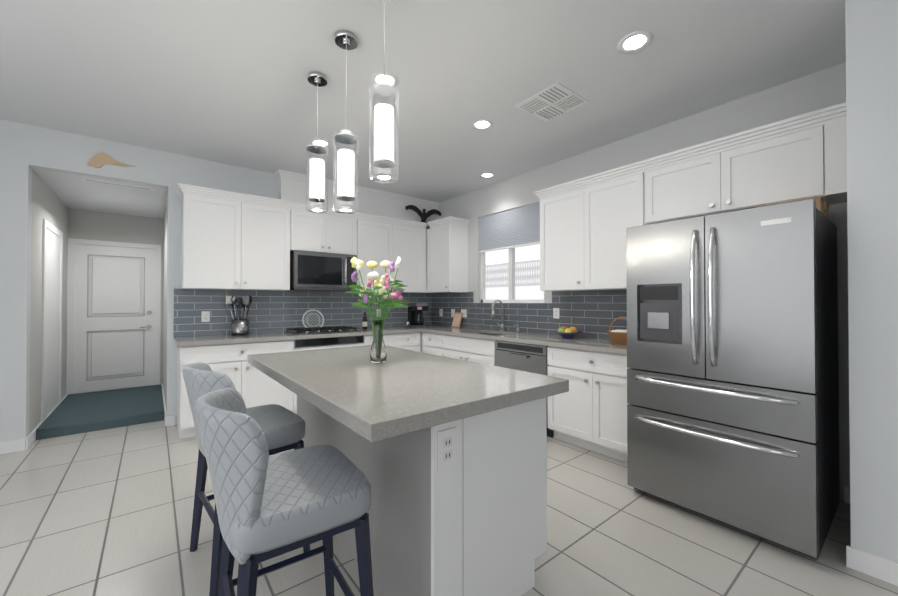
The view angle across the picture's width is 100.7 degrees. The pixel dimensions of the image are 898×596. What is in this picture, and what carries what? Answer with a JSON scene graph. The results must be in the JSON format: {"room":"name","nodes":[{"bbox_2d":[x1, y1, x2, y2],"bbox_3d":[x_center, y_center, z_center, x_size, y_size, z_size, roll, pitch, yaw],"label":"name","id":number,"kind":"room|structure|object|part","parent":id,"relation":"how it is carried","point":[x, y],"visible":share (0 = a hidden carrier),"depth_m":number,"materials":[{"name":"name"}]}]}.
{"room":"kitchen","nodes":[
{"label":"kitchen","id":0,"kind":"room"},
{"bbox_2d":[29,168,167,433],"bbox_3d":[-3.989,-0.088,4.421,1.220,2.840,1.970,0,-1,-39],"label":"wall","id":1,"kind":"structure","parent":0,"point":[72,206],"depth_m":4.38,"materials":[{"name":"grey paint"}]},
{"bbox_2d":[27,394,67,445],"bbox_3d":[-4.296,1.278,4.017,0.014,0.100,1.960,0,-1,-39],"label":"baseboard","id":2,"kind":"structure","parent":1,"relation":"attached to","point":[32,435],"depth_m":3.44,"materials":[{"name":"white"}]},
{"bbox_2d":[41,219,62,421],"bbox_3d":[-4.314,0.273,4.051,0.016,2.110,0.940,0,-1,-39],"label":"door","id":3,"kind":"structure","parent":1,"relation":"attached to","point":[51,329],"depth_m":4.00,"materials":[{"name":"white wood"}]},
{"bbox_2d":[66,238,160,393],"bbox_3d":[-4.572,0.286,5.126,0.950,2.105,0.136,0,-1,-39],"label":"door frame","id":4,"kind":"structure","parent":1,"relation":"attached to","point":[72,242],"depth_m":4.85,"materials":[{"name":"white wood"}]},
{"bbox_2d":[74,244,155,392],"bbox_3d":[-4.553,0.314,5.098,0.826,2.033,0.103,0,-1,-39],"label":"door","id":5,"kind":"structure","parent":1,"relation":"in","point":[114,335],"depth_m":5.08,"materials":[{"name":"white wood"}]},
{"bbox_2d":[81,177,153,190],"bbox_3d":[-3.370,-1.159,3.806,0.550,0.010,0.100,0,-1,-39],"label":"air vent","id":6,"kind":"object","parent":1,"relation":"in","point":[116,184],"visible":0.96,"depth_m":3.79,"materials":[{"name":"white"}]},
{"bbox_2d":[162,384,167,425],"bbox_3d":[-3.532,1.283,4.610,0.014,0.100,1.984,0,-1,-39],"label":"baseboard","id":7,"kind":"structure","parent":1,"relation":"attached to","point":[165,414],"depth_m":4.06,"materials":[{"name":"white"}]},
{"bbox_2d":[0,119,426,441],"bbox_3d":[-3.393,-0.097,3.560,8.120,2.840,0.120,0,-1,-39],"label":"wall","id":8,"kind":"structure","parent":0,"point":[25,149],"depth_m":3.32,"materials":[{"name":"white paint"}]},
{"bbox_2d":[0,436,29,453],"bbox_3d":[-5.099,1.259,2.104,3.654,0.100,0.014,0,-1,-39],"label":"baseboard","id":9,"kind":"structure","parent":8,"relation":"attached to","point":[17,445],"depth_m":3.19,"materials":[{"name":"white"}]},
{"bbox_2d":[87,152,134,167],"bbox_3d":[-3.256,-1.311,3.593,0.346,0.155,0.011,0,-1,-39],"label":"art","id":10,"kind":"object","parent":8,"relation":"attached to","point":[98,160],"visible":1,"depth_m":3.55,"materials":[{"name":"beige wood"}]},
{"bbox_2d":[180,187,291,290],"bbox_3d":[-2.329,-0.572,4.116,1.010,0.961,0.338,0,-1,-39],"label":"upper cabinet","id":11,"kind":"object","parent":8,"relation":"attached to","point":[230,240],"depth_m":3.95,"materials":[{"name":"white wood"}]},
{"bbox_2d":[173,288,431,336],"bbox_3d":[-1.572,0.161,4.923,3.330,0.510,0.011,0,-1,-39],"label":"backsplash","id":12,"kind":"structure","parent":8,"relation":"attached to","point":[275,311],"depth_m":4.51,"materials":[{"name":"tile"}]},
{"bbox_2d":[201,311,209,321],"bbox_3d":[-2.650,0.203,4.052,0.075,0.115,0.008,0,-1,-39],"label":"electrical outlet","id":13,"kind":"object","parent":12,"relation":"attached to","point":[205,316],"visible":1,"depth_m":4.05,"materials":[{"name":"white plastic"}]},
{"bbox_2d":[292,207,359,254],"bbox_3d":[-1.614,-0.799,4.688,0.819,0.496,0.338,0,-1,-39],"label":"upper cabinet","id":14,"kind":"object","parent":8,"relation":"attached to","point":[330,231],"depth_m":4.55,"materials":[{"name":"white wood"}]},
{"bbox_2d":[287,250,356,291],"bbox_3d":[-1.582,-0.319,4.643,0.770,0.455,0.440,0,-1,-39],"label":"microwave","id":15,"kind":"object","parent":14,"relation":"attached to","point":[315,271],"visible":0.88,"depth_m":4.46,"materials":[{"name":"grey metal"}]},
{"bbox_2d":[347,215,426,292],"bbox_3d":[-0.865,-0.561,5.282,1.097,0.961,0.338,0,-1,-39],"label":"upper cabinet","id":16,"kind":"object","parent":8,"relation":"attached to","point":[381,240],"depth_m":5.17,"materials":[{"name":"white wood"}]},
{"bbox_2d":[274,169,438,228],"bbox_3d":[-1.134,-1.306,5.167,2.354,0.390,0.194,0,-1,-39],"label":"wall","id":17,"kind":"structure","parent":0,"point":[291,186],"depth_m":5.08,"materials":[{"name":"white paint"}]},
{"bbox_2d":[0,0,845,201],"bbox_3d":[-1.550,-1.569,1.258,8.120,0.060,10.200,0,-1,-39],"label":"ceiling","id":18,"kind":"structure","parent":0,"point":[223,81],"depth_m":2.50,"materials":[{"name":"white paint"}]},
{"bbox_2d":[306,72,327,212],"bbox_3d":[-0.909,-1.061,2.569,0.144,0.929,0.144,0,-1,-39],"label":"pendant light","id":19,"kind":"object","parent":18,"relation":"hanging from","point":[317,165],"visible":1,"depth_m":2.54,"materials":[{"name":"white glass"}]},
{"bbox_3d":[-0.909,-0.816,2.566,0.140,0.440,0.140,0,-1,-39],"label":"lamp shade","id":20,"kind":"part","parent":19,"relation":"part of","materials":[{"name":"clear glass"}]},
{"bbox_2d":[310,139,330,147],"bbox_3d":[-1.255,-1.513,3.640,0.196,0.005,0.196,0,-1,-39],"label":"recessed light","id":21,"kind":"object","parent":18,"relation":"in","point":[325,143],"visible":0.67,"depth_m":3.62,"materials":[{"name":"white"}]},
{"bbox_2d":[333,30,358,213],"bbox_3d":[-0.604,-1.017,2.185,0.144,1.024,0.144,0,-1,-39],"label":"pendant light","id":22,"kind":"object","parent":18,"relation":"hanging from","point":[346,40],"visible":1,"depth_m":2.15,"materials":[{"name":"white glass"}]},
{"bbox_3d":[-0.604,-0.725,2.182,0.140,0.440,0.140,0,-1,-39],"label":"lamp shade","id":23,"kind":"part","parent":22,"relation":"part of","materials":[{"name":"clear glass"}]},
{"bbox_2d":[369,0,398,183],"bbox_3d":[-0.318,-1.055,1.825,0.144,0.954,0.144,0,-1,-39],"label":"pendant light","id":24,"kind":"object","parent":18,"relation":"hanging from","point":[384,140],"visible":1,"depth_m":1.79,"materials":[{"name":"white glass"}]},
{"bbox_3d":[-0.318,-0.798,1.823,0.140,0.440,0.140,0,-1,-39],"label":"lamp shade","id":25,"kind":"part","parent":24,"relation":"part of","materials":[{"name":"clear glass"}]},
{"bbox_2d":[371,72,398,86],"bbox_3d":[-0.449,-1.522,2.608,0.196,0.005,0.196,0,-1,-39],"label":"recessed light","id":26,"kind":"object","parent":18,"relation":"in","point":[390,78],"visible":0.62,"depth_m":2.58,"materials":[{"name":"white"}]},
{"bbox_2d":[471,119,492,129],"bbox_3d":[0.291,-1.516,3.260,0.196,0.005,0.196,0,-1,-39],"label":"recessed light","id":27,"kind":"object","parent":18,"relation":"in","point":[482,124],"visible":1,"depth_m":3.25,"materials":[{"name":"white"}]},
{"bbox_2d":[479,172,494,177],"bbox_3d":[0.470,-1.504,4.566,0.196,0.005,0.196,0,-1,-39],"label":"recessed light","id":28,"kind":"object","parent":18,"relation":"in","point":[486,175],"visible":1,"depth_m":4.57,"materials":[{"name":"white"}]},
{"bbox_2d":[515,83,588,120],"bbox_3d":[0.801,-1.516,2.913,0.400,0.011,0.400,0,-1,-39],"label":"ceiling vent","id":29,"kind":"object","parent":18,"relation":"in","point":[552,101],"visible":1,"depth_m":2.89,"materials":[{"name":"white"}]},
{"bbox_2d":[617,31,652,53],"bbox_3d":[1.111,-1.526,2.226,0.196,0.005,0.196,0,-1,-39],"label":"recessed light","id":30,"kind":"object","parent":18,"relation":"in","point":[634,42],"visible":1,"depth_m":2.22,"materials":[{"name":"white"}]},
{"bbox_2d":[0,420,897,595],"bbox_3d":[-1.550,1.331,1.231,8.120,0.060,10.200,0,-1,-39],"label":"floor","id":31,"kind":"structure","parent":0,"point":[106,512],"depth_m":2.01,"materials":[{"name":"tile"}]},
{"bbox_2d":[36,384,163,439],"bbox_3d":[-3.998,1.282,4.418,0.948,0.100,1.696,0,-1,-39],"label":"area rug","id":32,"kind":"object","parent":31,"relation":"on","point":[78,413],"visible":0.98,"depth_m":4.04,"materials":[{"name":"teal fabric"}]},
{"bbox_2d":[176,339,299,438],"bbox_3d":[-2.248,0.888,3.988,1.056,0.878,0.618,0,-1,-39],"label":"base cabinet","id":33,"kind":"object","parent":31,"relation":"on","point":[254,387],"depth_m":3.73,"materials":[{"name":"white wood"}]},
{"bbox_2d":[173,326,420,346],"bbox_3d":[-1.629,0.432,4.463,2.670,0.040,0.652,0,-1,-39],"label":"countertop","id":34,"kind":"structure","parent":33,"relation":"on","point":[270,336],"depth_m":3.94,"materials":[{"name":"grey stone"}]},
{"bbox_2d":[226,295,251,335],"bbox_3d":[-2.327,0.190,4.126,0.256,0.438,0.229,0,-1,-39],"label":"utensil crock","id":35,"kind":"object","parent":34,"relation":"on","point":[239,327],"visible":1,"depth_m":4.06,"materials":[{"name":"silver metal"}]},
{"bbox_2d":[302,309,323,329],"bbox_3d":[-1.724,0.281,4.736,0.278,0.275,0.070,0,-1,-39],"label":"decorative plate","id":36,"kind":"object","parent":34,"relation":"on","point":[318,317],"visible":0.9,"depth_m":4.74,"materials":[{"name":"white ceramic"}]},
{"bbox_2d":[284,326,361,334],"bbox_3d":[-1.526,0.389,4.509,0.770,0.047,0.505,0,-1,-39],"label":"cooktop","id":37,"kind":"object","parent":34,"relation":"in","point":[320,330],"visible":1,"depth_m":4.44,"materials":[{"name":"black metal"}]},
{"bbox_2d":[362,312,366,328],"bbox_3d":[-1.130,0.304,5.000,0.068,0.225,0.068,0,-1,-39],"label":"bottle","id":38,"kind":"object","parent":34,"relation":"on","point":[364,323],"visible":1,"depth_m":4.98,"materials":[{"name":"black"}]},
{"bbox_2d":[405,321,409,327],"bbox_3d":[-0.585,0.374,5.229,0.080,0.090,0.080,0,-1,-39],"label":"mug","id":39,"kind":"object","parent":34,"relation":"on","point":[407,324],"visible":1,"depth_m":5.20,"materials":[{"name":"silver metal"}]},
{"bbox_2d":[182,362,309,595],"bbox_3d":[-1.044,0.814,1.890,0.508,0.988,0.488,1,-1,-44],"label":"seat","id":40,"kind":"object","parent":31,"relation":"on","point":[282,428],"visible":0.52,"depth_m":1.80,"materials":[{"name":"grey fabric"}]},
{"bbox_2d":[194,388,373,595],"bbox_3d":[-0.569,0.808,1.277,0.508,0.988,0.488,0,-1,-36],"label":"seat","id":41,"kind":"object","parent":31,"relation":"on","point":[268,506],"visible":1,"depth_m":1.11,"materials":[{"name":"grey fabric"}]},
{"bbox_2d":[300,335,371,350],"bbox_3d":[-1.555,0.893,4.540,0.943,0.878,0.618,0,-1,-39],"label":"base cabinet","id":42,"kind":"object","parent":31,"relation":"on","point":[345,341],"depth_m":4.33,"materials":[{"name":"white"}]},
{"bbox_2d":[372,332,420,351],"bbox_3d":[-0.920,0.898,5.045,0.905,0.878,0.618,0,-1,-39],"label":"base cabinet","id":43,"kind":"object","parent":31,"relation":"on","point":[411,340],"depth_m":4.93,"materials":[{"name":"white wood"}]},
{"bbox_2d":[247,345,568,595],"bbox_3d":[-0.404,0.844,2.109,1.000,0.930,1.820,0,-1,-39],"label":"kitchen island","id":44,"kind":"object","parent":31,"relation":"on","point":[446,456],"visible":0.96,"depth_m":1.55,"materials":[{"name":"white"}]},
{"bbox_2d":[345,257,408,363],"bbox_3d":[-0.412,0.067,2.233,0.401,0.627,0.412,0,-1,-39],"label":"flower vase","id":45,"kind":"object","parent":44,"relation":"on","point":[378,353],"visible":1,"depth_m":2.17,"materials":[{"name":"clear glass"}]},
{"bbox_2d":[421,332,436,354],"bbox_3d":[0.016,0.899,5.094,0.618,0.878,0.460,0,-1,-39],"label":"base cabinet","id":46,"kind":"object","parent":31,"relation":"on","point":[428,340],"depth_m":4.96,"materials":[{"name":"white wood"}]},
{"bbox_2d":[404,325,626,354],"bbox_3d":[0.592,0.533,4.347,0.652,0.244,3.597,0,-1,-39],"label":"countertop","id":47,"kind":"structure","parent":46,"relation":"on","point":[594,344],"depth_m":3.73,"materials":[{"name":"grey stone"}]},
{"bbox_2d":[408,303,427,327],"bbox_3d":[-0.451,0.248,5.380,0.209,0.345,0.236,0,-1,-39],"label":"coffee maker","id":48,"kind":"object","parent":47,"relation":"on","point":[415,316],"visible":0.98,"depth_m":5.31,"materials":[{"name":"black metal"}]},
{"bbox_2d":[451,312,462,327],"bbox_3d":[0.116,0.316,5.366,0.074,0.210,0.180,0,-1,-39],"label":"cutting board","id":49,"kind":"object","parent":47,"relation":"on","point":[457,319],"visible":0.93,"depth_m":5.35,"materials":[{"name":"beige wood"}]},
{"bbox_2d":[491,299,504,330],"bbox_3d":[0.589,0.216,4.648,0.215,0.396,0.122,0,-1,-39],"label":"faucet","id":50,"kind":"object","parent":47,"relation":"on","point":[502,324],"visible":1,"depth_m":4.65,"materials":[{"name":"silver metal"}]},
{"bbox_2d":[553,326,582,338],"bbox_3d":[1.199,0.347,3.761,0.290,0.117,0.290,0,-1,-39],"label":"fruit bowl","id":51,"kind":"object","parent":47,"relation":"on","point":[566,332],"visible":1,"depth_m":3.71,"materials":[{"name":"purple glass"}]},
{"bbox_2d":[607,317,626,344],"bbox_3d":[1.544,0.282,3.295,0.270,0.237,0.270,0,-1,-39],"label":"basket","id":52,"kind":"object","parent":47,"relation":"on","point":[617,336],"visible":0.48,"depth_m":3.23,"materials":[{"name":"wicker"}]},
{"bbox_2d":[437,334,488,356],"bbox_3d":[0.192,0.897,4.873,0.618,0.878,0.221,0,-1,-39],"label":"base cabinet","id":53,"kind":"object","parent":31,"relation":"on","point":[446,344],"depth_m":4.52,"materials":[{"name":"white wood"}]},
{"bbox_2d":[449,348,494,365],"bbox_3d":[0.496,1.002,4.490,0.618,0.660,0.755,0,-1,-39],"label":"base cabinet","id":54,"kind":"object","parent":31,"relation":"on","point":[479,355],"depth_m":4.22,"materials":[{"name":"white wood"}]},
{"bbox_2d":[495,340,553,437],"bbox_3d":[0.911,0.890,3.900,0.590,0.872,0.677,0,-1,-39],"label":"dishwasher","id":55,"kind":"object","parent":31,"relation":"on","point":[531,358],"visible":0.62,"depth_m":3.68,"materials":[{"name":"grey metal"}]},
{"bbox_2d":[547,346,628,462],"bbox_3d":[1.441,0.882,3.304,0.618,0.878,0.910,0,-1,-39],"label":"base cabinet","id":56,"kind":"object","parent":31,"relation":"on","point":[588,410],"depth_m":3.13,"materials":[{"name":"white wood"}]},
{"bbox_2d":[626,199,839,559],"bbox_3d":[1.815,0.419,2.416,1.000,1.787,0.910,0,-1,-39],"label":"refrigerator","id":57,"kind":"object","parent":31,"relation":"on","point":[732,377],"visible":1,"depth_m":2.06,"materials":[{"name":"grey metal"}]},
{"bbox_2d":[757,197,829,218],"bbox_3d":[2.160,-0.516,2.336,0.330,0.118,0.292,0,-1,-39],"label":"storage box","id":58,"kind":"object","parent":57,"relation":"on","point":[822,206],"visible":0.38,"depth_m":2.20,"materials":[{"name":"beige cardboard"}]},
{"bbox_2d":[438,62,849,500],"bbox_3d":[2.265,-0.103,2.875,0.120,2.840,8.000,0,-1,-39],"label":"wall","id":59,"kind":"structure","parent":0,"point":[822,89],"depth_m":3.03,"materials":[{"name":"white paint"}]},
{"bbox_2d":[426,216,469,292],"bbox_3d":[-0.130,-0.591,5.493,0.367,1.025,0.922,0,-1,-39],"label":"upper cabinet","id":60,"kind":"object","parent":59,"relation":"attached to","point":[446,254],"visible":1,"depth_m":5.22,"materials":[{"name":"white wood"}]},
{"bbox_2d":[405,205,440,222],"bbox_3d":[-0.362,-1.230,5.544,0.640,0.250,0.124,0,-1,-39],"label":"figurine","id":61,"kind":"object","parent":60,"relation":"on","point":[424,216],"visible":0.98,"depth_m":5.52,"materials":[{"name":"black metal"}]},
{"bbox_2d":[479,202,539,252],"bbox_3d":[0.767,-0.872,4.713,0.037,0.483,1.102,0,-1,-39],"label":"window blind","id":62,"kind":"object","parent":59,"relation":"attached to","point":[514,228],"visible":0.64,"depth_m":4.68,"materials":[{"name":"fabric"}]},
{"bbox_2d":[481,244,543,302],"bbox_3d":[0.784,-0.526,4.723,0.100,1.180,1.110,0,-1,-39],"label":"window","id":63,"kind":"structure","parent":59,"relation":"in","point":[511,268],"depth_m":4.72,"materials":[{"name":"white plastic"}]},
{"bbox_2d":[432,290,626,338],"bbox_3d":[0.846,0.158,4.548,0.011,0.510,3.588,0,-1,-39],"label":"backsplash","id":64,"kind":"structure","parent":59,"relation":"attached to","point":[591,314],"depth_m":4.20,"materials":[{"name":"tile"}]},
{"bbox_2d":[461,309,466,317],"bbox_3d":[0.212,0.220,5.328,0.008,0.115,0.118,0,-1,-39],"label":"light switch","id":65,"kind":"object","parent":64,"relation":"attached to","point":[464,311],"visible":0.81,"depth_m":5.32,"materials":[{"name":"white plastic"}]},
{"bbox_2d":[553,308,558,318],"bbox_3d":[1.184,0.169,4.108,0.008,0.115,0.075,0,-1,-39],"label":"electrical outlet","id":66,"kind":"object","parent":64,"relation":"attached to","point":[555,312],"visible":1,"depth_m":4.10,"materials":[{"name":"white plastic"}]},
{"bbox_2d":[538,186,597,290],"bbox_3d":[1.256,-0.566,3.776,0.338,0.981,0.572,0,-1,-39],"label":"upper cabinet","id":67,"kind":"object","parent":59,"relation":"attached to","point":[559,208],"depth_m":3.71,"materials":[{"name":"white wood"}]},
{"bbox_2d":[578,166,645,289],"bbox_3d":[1.551,-0.569,3.405,0.338,0.981,0.601,0,-1,-39],"label":"upper cabinet","id":68,"kind":"object","parent":59,"relation":"attached to","point":[586,222],"depth_m":3.32,"materials":[{"name":"white wood"}]},
{"bbox_2d":[646,118,837,224],"bbox_3d":[2.066,-0.840,2.760,0.338,0.451,1.055,0,-1,-39],"label":"upper cabinet","id":69,"kind":"object","parent":59,"relation":"attached to","point":[795,163],"depth_m":2.54,"materials":[{"name":"white wood"}]},
{"bbox_2d":[845,0,897,562],"bbox_3d":[2.766,-0.117,1.466,0.852,2.840,1.570,0,-1,-39],"label":"wall","id":70,"kind":"structure","parent":0,"point":[871,28],"depth_m":1.76,"materials":[{"name":"white paint"}]},
{"bbox_2d":[846,545,897,585],"bbox_3d":[2.427,1.251,1.192,0.026,0.100,1.584,0,-1,-39],"label":"baseboard","id":71,"kind":"structure","parent":70,"relation":"attached to","point":[875,566],"depth_m":1.75,"materials":[{"name":"white"}]},
{"label":"outside","id":72,"kind":"structure","parent":0,"visible":0},
{"bbox_2d":[485,244,543,299],"bbox_3d":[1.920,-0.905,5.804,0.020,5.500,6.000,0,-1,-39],"label":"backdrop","id":73,"kind":"structure","parent":72,"point":[524,285],"depth_m":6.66,"materials":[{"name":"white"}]}
]}

